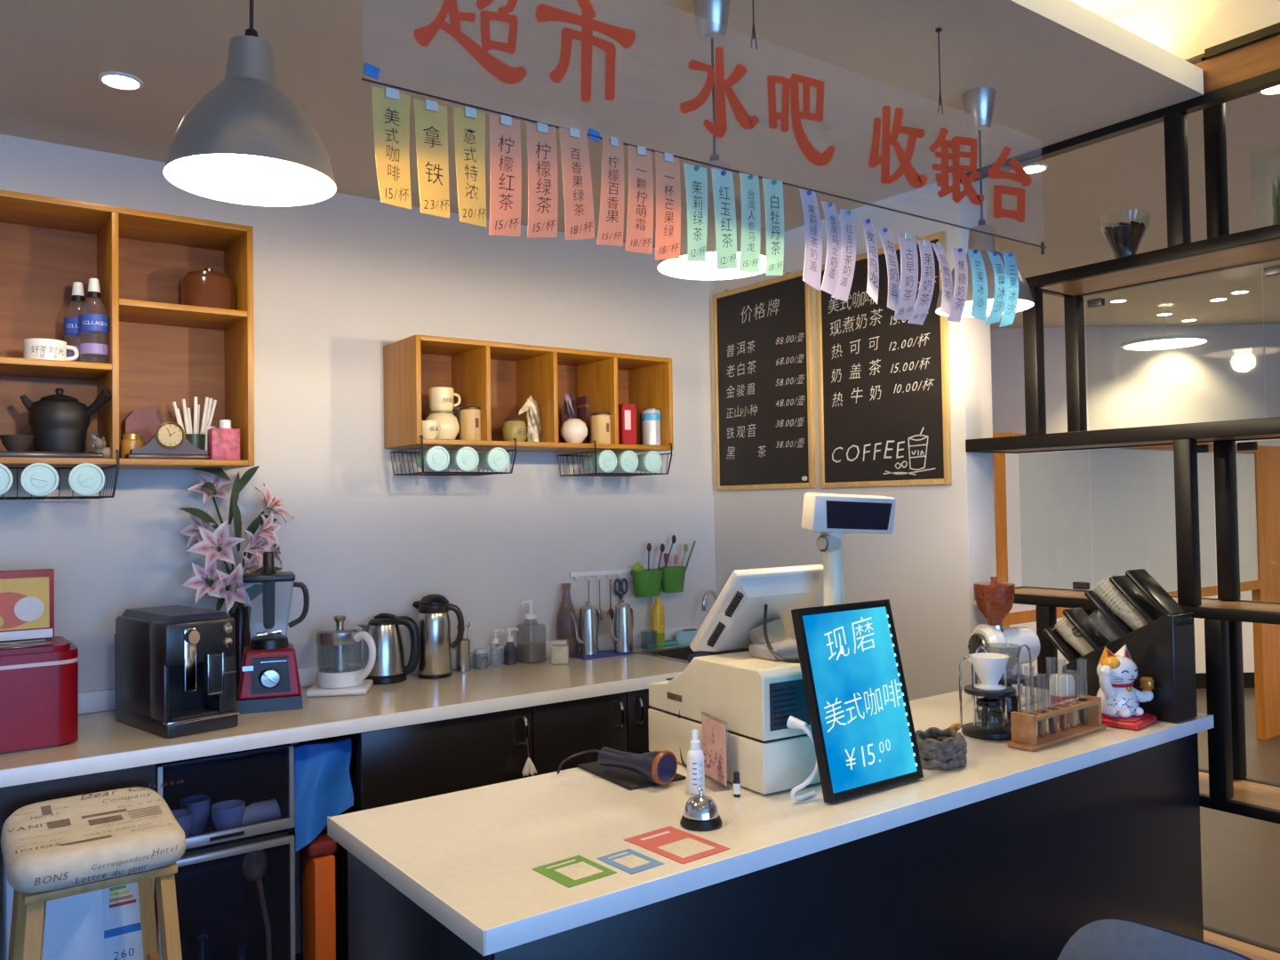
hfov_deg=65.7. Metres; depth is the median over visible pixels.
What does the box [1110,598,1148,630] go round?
cup
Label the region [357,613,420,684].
electric kettle
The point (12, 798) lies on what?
base cabinet
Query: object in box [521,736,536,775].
tassel
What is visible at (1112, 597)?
cup
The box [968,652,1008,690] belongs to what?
coffee dripper
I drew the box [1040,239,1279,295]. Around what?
shelf
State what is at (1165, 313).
recessed light
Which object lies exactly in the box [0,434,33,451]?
tea cup
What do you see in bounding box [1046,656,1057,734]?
test tube
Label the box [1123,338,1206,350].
diffuser
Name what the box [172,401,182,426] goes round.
straw
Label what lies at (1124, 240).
jar
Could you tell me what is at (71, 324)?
syrup bottle
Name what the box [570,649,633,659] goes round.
mat
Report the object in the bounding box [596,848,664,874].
sticker
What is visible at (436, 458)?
cup
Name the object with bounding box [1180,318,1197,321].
recessed light
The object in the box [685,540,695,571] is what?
stick
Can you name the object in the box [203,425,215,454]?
jar
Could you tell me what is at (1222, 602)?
shelf
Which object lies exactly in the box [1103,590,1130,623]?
cup
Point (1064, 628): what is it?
cup
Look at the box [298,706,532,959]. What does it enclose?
base cabinet
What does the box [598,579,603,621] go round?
spoon
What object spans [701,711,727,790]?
card stand
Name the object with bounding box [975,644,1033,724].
stand
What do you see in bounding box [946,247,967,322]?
strip
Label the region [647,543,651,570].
spoon
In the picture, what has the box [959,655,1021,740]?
stand
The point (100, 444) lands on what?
cat figurine
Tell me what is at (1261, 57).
trim
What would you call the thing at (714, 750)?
print
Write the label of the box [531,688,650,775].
base cabinet
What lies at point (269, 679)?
blender
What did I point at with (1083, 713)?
test tube
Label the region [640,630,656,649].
glass mug
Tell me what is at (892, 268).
strip
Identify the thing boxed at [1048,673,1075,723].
tub
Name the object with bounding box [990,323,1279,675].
wall
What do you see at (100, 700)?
trim
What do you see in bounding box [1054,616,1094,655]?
cup stack
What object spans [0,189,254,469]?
wall shelf
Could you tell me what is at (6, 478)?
cup
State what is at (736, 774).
vial
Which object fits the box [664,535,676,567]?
spoon
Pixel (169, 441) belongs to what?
desk clock
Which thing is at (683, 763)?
power cable
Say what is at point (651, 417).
drink can
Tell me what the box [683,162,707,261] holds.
strip
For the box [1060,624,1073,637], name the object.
cup
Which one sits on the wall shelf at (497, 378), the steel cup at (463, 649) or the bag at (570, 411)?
the bag at (570, 411)
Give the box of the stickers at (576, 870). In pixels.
[531,855,616,887]
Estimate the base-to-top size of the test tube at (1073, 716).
0.150 m
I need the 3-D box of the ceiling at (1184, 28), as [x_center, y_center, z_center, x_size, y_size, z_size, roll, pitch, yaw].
[3.221,-1.453,0.699,0.027,0.285,7.045,0,-2,-36]
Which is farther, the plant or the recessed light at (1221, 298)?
the recessed light at (1221, 298)
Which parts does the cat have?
raised arm, holding arm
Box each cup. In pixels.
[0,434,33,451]
[0,463,13,495]
[19,463,59,495]
[67,463,104,495]
[211,800,245,831]
[415,446,449,471]
[447,446,479,471]
[455,639,470,672]
[477,447,509,471]
[584,449,616,472]
[613,450,638,472]
[634,450,662,472]
[1054,616,1067,629]
[1056,619,1069,631]
[1058,622,1071,634]
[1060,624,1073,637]
[1063,626,1075,639]
[1064,629,1094,655]
[1093,574,1117,597]
[1095,581,1114,599]
[1097,584,1123,615]
[1100,586,1126,618]
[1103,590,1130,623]
[1105,592,1137,626]
[1108,595,1144,628]
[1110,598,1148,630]
[1112,600,1146,630]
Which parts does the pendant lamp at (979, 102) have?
cord, bulb, lamp shade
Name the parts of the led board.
frame rail, frame rail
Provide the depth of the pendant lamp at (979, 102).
2.78 m
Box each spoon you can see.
[466,622,470,639]
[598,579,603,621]
[608,579,614,619]
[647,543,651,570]
[657,543,664,569]
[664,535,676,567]
[680,544,687,567]
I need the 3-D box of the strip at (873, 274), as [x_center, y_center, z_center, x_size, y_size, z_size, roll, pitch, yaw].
[0.518,-0.492,2.224,0.045,0.191,0.026,0,-2,-36]
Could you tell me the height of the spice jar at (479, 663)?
0.076 m
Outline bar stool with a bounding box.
[0,780,186,959]
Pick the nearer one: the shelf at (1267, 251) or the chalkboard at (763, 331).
the shelf at (1267, 251)
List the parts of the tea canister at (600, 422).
lid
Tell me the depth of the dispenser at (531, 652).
3.92 m
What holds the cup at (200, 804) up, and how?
in the base cabinet at (214, 896)
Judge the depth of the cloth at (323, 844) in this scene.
2.91 m
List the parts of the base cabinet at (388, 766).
door, handle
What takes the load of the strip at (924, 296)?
hanging from the sign
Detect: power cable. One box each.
[678,709,687,767]
[763,604,799,663]
[786,715,818,800]
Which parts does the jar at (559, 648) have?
lid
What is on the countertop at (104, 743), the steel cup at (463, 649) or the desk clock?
the steel cup at (463, 649)
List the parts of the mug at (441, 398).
handle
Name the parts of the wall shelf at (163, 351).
panel, panel, panel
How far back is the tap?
4.42 m
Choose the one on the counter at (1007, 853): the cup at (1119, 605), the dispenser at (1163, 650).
the dispenser at (1163, 650)
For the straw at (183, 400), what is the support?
in the holder
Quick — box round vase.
[560,418,587,443]
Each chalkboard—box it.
[712,270,815,490]
[816,231,951,487]
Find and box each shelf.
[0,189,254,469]
[383,334,673,453]
[992,433,1279,452]
[1015,587,1279,612]
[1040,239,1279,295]
[1199,771,1279,809]
[1203,928,1279,959]
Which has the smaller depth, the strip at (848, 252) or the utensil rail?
the strip at (848, 252)
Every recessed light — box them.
[98,71,143,90]
[1022,163,1047,174]
[1109,298,1127,303]
[1155,312,1173,316]
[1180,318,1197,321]
[1208,296,1228,301]
[1230,289,1249,294]
[1257,85,1279,95]
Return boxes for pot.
[569,600,599,655]
[605,599,633,653]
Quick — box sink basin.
[632,644,749,663]
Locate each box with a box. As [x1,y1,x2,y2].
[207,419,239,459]
[302,851,335,959]
[576,395,589,443]
[674,628,699,644]
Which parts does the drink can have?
lid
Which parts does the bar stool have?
leg, leg, seat frame, leg, leg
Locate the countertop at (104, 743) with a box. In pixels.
[0,644,749,787]
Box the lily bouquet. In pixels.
[179,465,294,700]
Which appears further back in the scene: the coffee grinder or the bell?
the coffee grinder
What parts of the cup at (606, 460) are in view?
lid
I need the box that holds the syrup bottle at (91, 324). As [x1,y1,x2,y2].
[80,278,108,357]
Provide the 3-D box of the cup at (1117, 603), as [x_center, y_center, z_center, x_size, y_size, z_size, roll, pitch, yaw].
[1.411,0.372,2.864,0.084,0.087,0.083,0,-46,-36]
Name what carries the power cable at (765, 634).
on the till
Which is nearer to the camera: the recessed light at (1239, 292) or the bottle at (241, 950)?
the bottle at (241, 950)
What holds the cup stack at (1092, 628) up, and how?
in the dispenser at (1163, 650)
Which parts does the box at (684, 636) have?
lid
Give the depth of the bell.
1.89 m
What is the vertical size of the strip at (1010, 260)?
0.198 m
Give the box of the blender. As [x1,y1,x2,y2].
[237,551,309,714]
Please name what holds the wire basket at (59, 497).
hanging from the wall shelf at (163, 351)
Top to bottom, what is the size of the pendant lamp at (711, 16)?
0.640 m
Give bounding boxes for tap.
[700,590,717,610]
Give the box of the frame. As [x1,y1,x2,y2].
[965,56,1279,959]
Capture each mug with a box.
[23,338,79,360]
[428,386,460,410]
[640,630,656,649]
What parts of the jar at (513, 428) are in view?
lid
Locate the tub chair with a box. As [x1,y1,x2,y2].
[1057,918,1253,959]
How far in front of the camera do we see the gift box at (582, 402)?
4.09 m
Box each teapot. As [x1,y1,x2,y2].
[19,387,111,452]
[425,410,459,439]
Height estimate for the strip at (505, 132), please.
0.207 m
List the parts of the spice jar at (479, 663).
lid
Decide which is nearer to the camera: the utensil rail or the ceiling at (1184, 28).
the ceiling at (1184, 28)
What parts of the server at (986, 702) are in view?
handle, lid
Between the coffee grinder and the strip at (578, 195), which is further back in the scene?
the coffee grinder
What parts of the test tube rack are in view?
post, post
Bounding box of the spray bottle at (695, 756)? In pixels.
[686,728,704,794]
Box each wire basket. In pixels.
[0,449,119,499]
[390,435,516,475]
[557,440,671,476]
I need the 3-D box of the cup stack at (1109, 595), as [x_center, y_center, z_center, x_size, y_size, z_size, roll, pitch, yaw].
[1.404,0.360,2.874,0.084,0.171,0.170,0,-2,-36]
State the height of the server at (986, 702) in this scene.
0.083 m
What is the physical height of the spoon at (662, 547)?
0.220 m
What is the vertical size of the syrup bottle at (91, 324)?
0.256 m
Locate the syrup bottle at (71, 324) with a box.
[64,281,92,359]
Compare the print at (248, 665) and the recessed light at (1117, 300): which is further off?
the recessed light at (1117, 300)
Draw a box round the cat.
[1096,644,1154,718]
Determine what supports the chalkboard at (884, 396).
attached to the wall at (941, 542)
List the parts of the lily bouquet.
lily flower, lily flower, lily flower, lily flower, stem, stem, lily flower, stem, stem, lily flower, lily flower, lily flower, lily flower, lily flower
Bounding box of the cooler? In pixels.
[0,636,78,753]
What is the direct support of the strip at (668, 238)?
hanging from the sign
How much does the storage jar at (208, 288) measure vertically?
0.156 m
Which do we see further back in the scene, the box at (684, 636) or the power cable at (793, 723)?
the box at (684, 636)
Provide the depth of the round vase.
3.86 m
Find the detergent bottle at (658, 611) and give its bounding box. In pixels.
[652,596,664,647]
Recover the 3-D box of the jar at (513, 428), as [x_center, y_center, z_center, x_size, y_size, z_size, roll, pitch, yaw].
[-0.474,-0.188,3.748,0.092,0.095,0.093,0,-2,-36]
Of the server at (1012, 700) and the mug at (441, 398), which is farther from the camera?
the mug at (441, 398)
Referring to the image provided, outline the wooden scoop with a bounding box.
[242,849,271,959]
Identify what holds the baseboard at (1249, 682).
attached to the wall at (1233, 375)
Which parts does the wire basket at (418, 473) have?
hook arm, hook arm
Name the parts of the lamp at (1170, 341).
cord, lamp shade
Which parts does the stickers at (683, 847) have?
white panel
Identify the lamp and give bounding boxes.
[163,0,335,206]
[657,0,766,279]
[935,87,1033,317]
[1120,281,1209,350]
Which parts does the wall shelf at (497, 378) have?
panel, panel, panel, panel, panel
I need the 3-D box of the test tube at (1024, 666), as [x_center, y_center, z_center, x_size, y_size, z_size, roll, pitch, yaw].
[0.977,0.560,2.481,0.027,0.185,0.027,0,-2,-36]
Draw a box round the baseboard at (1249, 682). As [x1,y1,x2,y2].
[1023,672,1255,688]
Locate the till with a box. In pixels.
[648,492,895,794]
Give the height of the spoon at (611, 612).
0.176 m
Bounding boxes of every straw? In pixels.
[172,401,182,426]
[177,408,184,431]
[181,399,189,433]
[186,408,192,433]
[193,396,197,433]
[197,404,199,433]
[200,397,208,434]
[203,398,212,432]
[208,400,216,426]
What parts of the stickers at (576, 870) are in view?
white panel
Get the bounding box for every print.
[113,948,134,959]
[242,659,287,671]
[704,740,724,778]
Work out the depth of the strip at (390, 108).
1.56 m
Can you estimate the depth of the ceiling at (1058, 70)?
2.65 m
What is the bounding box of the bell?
[680,786,722,831]
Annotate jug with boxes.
[452,407,460,439]
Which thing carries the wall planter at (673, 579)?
attached to the wall at (339, 279)
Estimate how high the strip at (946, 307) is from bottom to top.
0.173 m
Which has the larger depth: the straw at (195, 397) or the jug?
the jug
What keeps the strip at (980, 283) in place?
hanging from the sign
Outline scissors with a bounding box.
[613,577,628,603]
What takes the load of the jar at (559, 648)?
on the countertop at (104, 743)
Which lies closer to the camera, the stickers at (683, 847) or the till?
the stickers at (683, 847)
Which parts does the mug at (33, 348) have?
handle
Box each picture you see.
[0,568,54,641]
[0,576,49,631]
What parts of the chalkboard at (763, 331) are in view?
frame rail, frame rail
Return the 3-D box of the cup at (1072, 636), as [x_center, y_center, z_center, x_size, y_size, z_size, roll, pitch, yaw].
[1.331,0.492,2.973,0.071,0.074,0.071,0,-46,-36]
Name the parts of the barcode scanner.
cord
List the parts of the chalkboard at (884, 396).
frame rail, frame rail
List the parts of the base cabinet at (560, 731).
handle, door, handle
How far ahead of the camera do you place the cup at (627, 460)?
3.96 m
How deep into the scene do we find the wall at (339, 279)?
3.67 m
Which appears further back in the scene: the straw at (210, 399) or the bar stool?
the straw at (210, 399)
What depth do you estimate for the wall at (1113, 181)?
4.79 m
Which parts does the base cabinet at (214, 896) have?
door frame, door frame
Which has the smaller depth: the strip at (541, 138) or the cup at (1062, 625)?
the strip at (541, 138)
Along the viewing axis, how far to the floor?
4.19 m
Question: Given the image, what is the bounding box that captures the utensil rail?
[569,568,634,581]
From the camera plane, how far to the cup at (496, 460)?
3.62 m
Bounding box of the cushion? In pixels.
[0,787,186,893]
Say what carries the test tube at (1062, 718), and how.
in the test tube rack
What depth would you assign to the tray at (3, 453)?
2.81 m
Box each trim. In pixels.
[78,624,702,714]
[960,22,1279,183]
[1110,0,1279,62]
[1193,33,1279,93]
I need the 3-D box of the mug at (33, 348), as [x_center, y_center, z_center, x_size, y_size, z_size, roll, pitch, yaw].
[-1.704,-0.368,2.851,0.123,0.062,0.108,-1,-1,1]
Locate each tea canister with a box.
[458,406,480,439]
[590,412,610,443]
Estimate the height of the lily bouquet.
0.776 m
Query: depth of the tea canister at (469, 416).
3.63 m
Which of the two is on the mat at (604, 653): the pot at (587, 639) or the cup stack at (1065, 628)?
the pot at (587, 639)
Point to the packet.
(627, 412)
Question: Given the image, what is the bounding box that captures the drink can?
[641,408,660,445]
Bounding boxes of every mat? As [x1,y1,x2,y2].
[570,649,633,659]
[577,760,686,790]
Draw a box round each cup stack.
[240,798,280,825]
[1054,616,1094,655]
[1086,619,1108,643]
[1093,574,1148,630]
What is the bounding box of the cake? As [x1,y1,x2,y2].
[122,406,165,445]
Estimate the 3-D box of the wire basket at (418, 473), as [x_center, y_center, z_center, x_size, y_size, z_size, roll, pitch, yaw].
[-0.687,-0.086,3.645,0.375,0.130,0.284,0,-2,-36]
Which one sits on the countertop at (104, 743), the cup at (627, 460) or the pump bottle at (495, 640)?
the pump bottle at (495, 640)
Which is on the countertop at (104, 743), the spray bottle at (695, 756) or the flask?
the flask
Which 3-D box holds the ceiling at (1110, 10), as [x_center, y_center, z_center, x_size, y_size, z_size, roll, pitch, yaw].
[1.103,-1.438,-1.168,5.600,0.337,6.930,0,-2,-36]
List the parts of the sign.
cord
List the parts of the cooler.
control panel, lid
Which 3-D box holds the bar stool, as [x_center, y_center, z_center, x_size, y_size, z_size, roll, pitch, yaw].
[-1.256,1.194,2.309,0.417,0.850,0.387,0,-2,-36]
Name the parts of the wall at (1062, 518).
post, panel, rail, post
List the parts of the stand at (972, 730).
arched rod, plate, arched rod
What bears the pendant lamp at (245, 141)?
hanging from the ceiling at (1058, 70)
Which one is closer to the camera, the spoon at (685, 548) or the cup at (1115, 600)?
the cup at (1115, 600)
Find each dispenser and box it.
[516,600,545,663]
[1043,568,1197,723]
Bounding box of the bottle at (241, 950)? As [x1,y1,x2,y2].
[235,944,248,959]
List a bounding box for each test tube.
[1024,665,1035,713]
[1034,672,1047,737]
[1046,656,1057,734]
[1056,658,1067,730]
[1066,670,1078,727]
[1076,658,1087,723]
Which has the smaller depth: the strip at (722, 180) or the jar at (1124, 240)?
the strip at (722, 180)
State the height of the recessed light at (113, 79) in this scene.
0.011 m
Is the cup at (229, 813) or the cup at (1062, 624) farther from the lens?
the cup at (1062, 624)
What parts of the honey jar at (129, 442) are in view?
lid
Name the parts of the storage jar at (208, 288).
lid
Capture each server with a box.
[975,696,1005,727]
[991,683,1018,713]
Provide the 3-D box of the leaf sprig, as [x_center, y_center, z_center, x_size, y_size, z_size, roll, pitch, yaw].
[-0.002,0.425,4.281,0.054,0.146,0.011,0,-2,-36]
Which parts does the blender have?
jug lid, motor, dial knob, control panel, jug handle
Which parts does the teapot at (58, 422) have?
spout, lid, handle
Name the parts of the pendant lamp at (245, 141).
cord, bulb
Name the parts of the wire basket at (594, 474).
hook arm, hook arm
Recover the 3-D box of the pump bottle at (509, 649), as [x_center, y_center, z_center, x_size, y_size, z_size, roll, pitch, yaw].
[-0.509,0.652,3.896,0.048,0.144,0.054,0,-2,-43]
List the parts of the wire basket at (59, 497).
hook arm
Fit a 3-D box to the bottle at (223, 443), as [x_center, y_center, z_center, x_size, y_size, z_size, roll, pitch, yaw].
[-1.310,-0.125,3.118,0.085,0.128,0.060,0,-2,-36]
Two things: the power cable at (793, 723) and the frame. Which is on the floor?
the frame
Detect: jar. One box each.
[120,433,143,458]
[180,267,236,310]
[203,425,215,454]
[472,648,487,668]
[502,417,527,441]
[551,639,568,663]
[1097,212,1151,258]
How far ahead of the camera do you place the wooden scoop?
2.83 m
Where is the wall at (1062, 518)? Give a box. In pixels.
[992,432,1279,739]
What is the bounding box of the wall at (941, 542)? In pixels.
[710,176,996,700]
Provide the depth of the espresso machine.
2.81 m
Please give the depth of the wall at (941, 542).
3.67 m
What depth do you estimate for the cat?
2.68 m
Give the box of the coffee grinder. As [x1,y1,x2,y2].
[968,576,1040,705]
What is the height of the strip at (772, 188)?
0.205 m
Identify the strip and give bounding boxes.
[371,85,411,209]
[413,98,449,218]
[453,106,486,227]
[488,113,521,236]
[526,121,557,237]
[559,127,595,239]
[596,136,624,246]
[624,144,653,254]
[654,151,680,259]
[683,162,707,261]
[711,168,737,269]
[738,172,760,272]
[762,177,783,275]
[799,188,822,290]
[820,200,841,295]
[831,208,855,302]
[860,217,879,303]
[876,226,899,312]
[893,232,918,319]
[907,239,935,325]
[930,241,952,316]
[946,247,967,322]
[966,248,987,321]
[984,250,1007,325]
[999,251,1018,327]
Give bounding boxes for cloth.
[292,736,353,852]
[300,832,336,857]
[640,640,678,647]
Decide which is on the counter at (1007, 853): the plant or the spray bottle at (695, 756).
the spray bottle at (695, 756)
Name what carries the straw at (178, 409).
in the holder
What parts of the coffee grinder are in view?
hopper lid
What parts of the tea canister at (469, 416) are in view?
lid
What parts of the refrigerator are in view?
door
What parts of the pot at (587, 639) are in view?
spout, lid, handle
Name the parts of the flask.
lid, handle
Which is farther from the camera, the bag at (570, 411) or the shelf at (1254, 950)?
the bag at (570, 411)
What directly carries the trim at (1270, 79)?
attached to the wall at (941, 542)
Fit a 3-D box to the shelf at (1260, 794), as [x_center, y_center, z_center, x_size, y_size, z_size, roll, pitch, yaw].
[1.989,0.911,2.590,0.250,0.025,2.290,0,-2,-36]
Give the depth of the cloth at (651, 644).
4.29 m
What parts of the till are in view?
cash drawer, panel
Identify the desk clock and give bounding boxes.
[124,421,210,459]
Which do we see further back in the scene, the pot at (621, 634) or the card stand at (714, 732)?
the pot at (621, 634)
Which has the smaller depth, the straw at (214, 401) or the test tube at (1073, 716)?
the test tube at (1073, 716)
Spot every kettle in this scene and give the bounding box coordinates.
[305,615,375,696]
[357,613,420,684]
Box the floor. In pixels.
[295,688,1279,959]
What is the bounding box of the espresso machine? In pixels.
[115,605,239,738]
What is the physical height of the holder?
0.085 m
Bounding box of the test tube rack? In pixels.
[1007,694,1105,751]
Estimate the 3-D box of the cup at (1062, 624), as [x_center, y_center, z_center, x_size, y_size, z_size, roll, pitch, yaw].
[1.310,0.457,3.002,0.071,0.074,0.071,0,-46,-36]
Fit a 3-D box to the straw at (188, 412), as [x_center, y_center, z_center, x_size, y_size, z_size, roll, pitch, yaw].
[-1.420,-0.147,3.132,0.032,0.165,0.010,-2,-2,25]
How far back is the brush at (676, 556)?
4.40 m
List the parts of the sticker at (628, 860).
white panel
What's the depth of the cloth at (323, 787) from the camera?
2.91 m
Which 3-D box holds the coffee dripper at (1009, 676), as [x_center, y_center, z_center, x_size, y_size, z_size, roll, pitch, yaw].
[1.025,0.509,2.792,0.100,0.086,0.100,0,-2,-36]
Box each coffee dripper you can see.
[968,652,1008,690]
[984,642,1022,678]
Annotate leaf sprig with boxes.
[634,561,644,570]
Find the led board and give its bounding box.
[791,599,923,802]
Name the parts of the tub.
white lid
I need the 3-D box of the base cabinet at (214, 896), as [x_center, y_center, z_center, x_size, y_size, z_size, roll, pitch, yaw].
[-1.276,1.192,2.925,0.356,0.842,0.504,0,-2,-36]
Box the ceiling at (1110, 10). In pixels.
[1070,0,1159,21]
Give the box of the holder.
[184,433,205,449]
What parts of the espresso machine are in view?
lid, steam spout, chrome trim, coffee spout, knob, knob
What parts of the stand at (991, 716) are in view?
arched rod, plate, arched rod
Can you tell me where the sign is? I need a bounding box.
[361,0,1046,255]
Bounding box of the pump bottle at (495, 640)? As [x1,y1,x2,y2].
[492,628,503,665]
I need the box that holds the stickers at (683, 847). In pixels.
[623,825,730,863]
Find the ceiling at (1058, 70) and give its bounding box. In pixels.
[0,0,1203,247]
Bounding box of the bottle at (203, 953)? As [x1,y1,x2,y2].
[192,933,214,959]
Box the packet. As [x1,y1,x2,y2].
[617,403,636,444]
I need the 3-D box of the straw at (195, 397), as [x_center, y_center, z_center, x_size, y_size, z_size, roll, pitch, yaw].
[-1.405,-0.164,3.130,0.011,0.198,0.025,0,-2,-36]
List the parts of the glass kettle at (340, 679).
lid, lid knob, glass, handle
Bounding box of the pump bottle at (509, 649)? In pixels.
[504,627,519,664]
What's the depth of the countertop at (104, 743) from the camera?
3.06 m
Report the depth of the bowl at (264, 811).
2.86 m
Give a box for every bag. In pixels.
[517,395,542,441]
[560,393,576,442]
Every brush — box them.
[664,553,668,567]
[673,554,679,567]
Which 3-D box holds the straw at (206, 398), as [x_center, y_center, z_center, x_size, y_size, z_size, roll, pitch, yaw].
[-1.384,-0.164,3.136,0.040,0.198,0.010,-1,-1,1]
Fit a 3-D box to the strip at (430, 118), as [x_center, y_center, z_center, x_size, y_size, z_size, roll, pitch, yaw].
[-0.337,-0.522,1.607,0.061,0.186,0.009,0,-2,-36]
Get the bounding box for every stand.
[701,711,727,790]
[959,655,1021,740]
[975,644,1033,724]
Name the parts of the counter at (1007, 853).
panel, panel, rope coil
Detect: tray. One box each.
[0,450,103,457]
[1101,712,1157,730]
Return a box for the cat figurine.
[94,436,110,458]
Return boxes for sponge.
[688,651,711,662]
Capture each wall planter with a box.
[631,568,663,597]
[658,566,686,592]
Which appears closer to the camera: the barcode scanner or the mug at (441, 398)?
the barcode scanner
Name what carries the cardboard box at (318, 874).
on the floor
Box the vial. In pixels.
[733,771,740,797]
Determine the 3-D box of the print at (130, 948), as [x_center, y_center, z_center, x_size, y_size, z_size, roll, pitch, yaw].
[-1.320,1.103,2.543,0.080,0.241,0.001,0,-2,-36]
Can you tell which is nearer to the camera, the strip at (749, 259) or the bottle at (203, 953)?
the strip at (749, 259)
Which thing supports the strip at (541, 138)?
hanging from the sign
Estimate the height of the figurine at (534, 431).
0.185 m
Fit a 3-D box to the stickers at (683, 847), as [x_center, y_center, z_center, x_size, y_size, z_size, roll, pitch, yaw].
[0.066,0.663,1.806,0.114,0.001,0.166,0,-2,-39]
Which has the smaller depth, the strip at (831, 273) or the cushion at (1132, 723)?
the strip at (831, 273)
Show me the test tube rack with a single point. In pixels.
(1024, 735)
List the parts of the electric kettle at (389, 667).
lid, handle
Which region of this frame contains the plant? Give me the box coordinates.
[1272,174,1279,224]
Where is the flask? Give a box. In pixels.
[412,593,463,679]
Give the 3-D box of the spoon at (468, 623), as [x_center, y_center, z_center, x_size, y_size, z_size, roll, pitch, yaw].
[-0.653,0.627,3.740,0.026,0.182,0.006,0,-2,-26]
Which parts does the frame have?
post, post, post, post, edge frame, edge frame, edge frame, post, post, post, post, post, post, edge frame, edge frame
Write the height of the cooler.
0.270 m
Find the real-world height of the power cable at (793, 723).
0.168 m
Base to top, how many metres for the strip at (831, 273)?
0.205 m
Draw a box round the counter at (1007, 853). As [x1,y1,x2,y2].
[327,686,1213,959]
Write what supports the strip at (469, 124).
hanging from the sign
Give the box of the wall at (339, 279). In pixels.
[0,134,715,953]
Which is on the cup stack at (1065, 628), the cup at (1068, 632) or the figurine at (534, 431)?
the cup at (1068, 632)
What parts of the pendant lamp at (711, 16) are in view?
lamp shade, cord, bulb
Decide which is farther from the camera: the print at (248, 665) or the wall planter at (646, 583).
the wall planter at (646, 583)
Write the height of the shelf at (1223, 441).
0.038 m
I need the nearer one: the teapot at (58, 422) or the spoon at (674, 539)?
the teapot at (58, 422)
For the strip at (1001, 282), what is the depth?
2.49 m
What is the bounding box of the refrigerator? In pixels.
[0,852,154,959]
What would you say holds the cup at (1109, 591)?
on the cup stack at (1109, 595)
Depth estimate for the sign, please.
2.01 m
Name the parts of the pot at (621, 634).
spout, lid, handle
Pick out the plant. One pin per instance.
(1276, 200)
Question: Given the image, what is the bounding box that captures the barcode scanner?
[556,746,677,784]
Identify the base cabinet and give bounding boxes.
[0,764,155,852]
[154,744,295,959]
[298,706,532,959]
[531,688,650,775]
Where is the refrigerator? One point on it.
(104, 924)
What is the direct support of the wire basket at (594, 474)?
attached to the wall shelf at (497, 378)
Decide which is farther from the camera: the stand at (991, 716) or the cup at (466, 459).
the cup at (466, 459)
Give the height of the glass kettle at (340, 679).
0.257 m
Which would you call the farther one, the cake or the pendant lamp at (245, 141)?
the cake
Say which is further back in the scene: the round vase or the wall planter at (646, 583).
the wall planter at (646, 583)

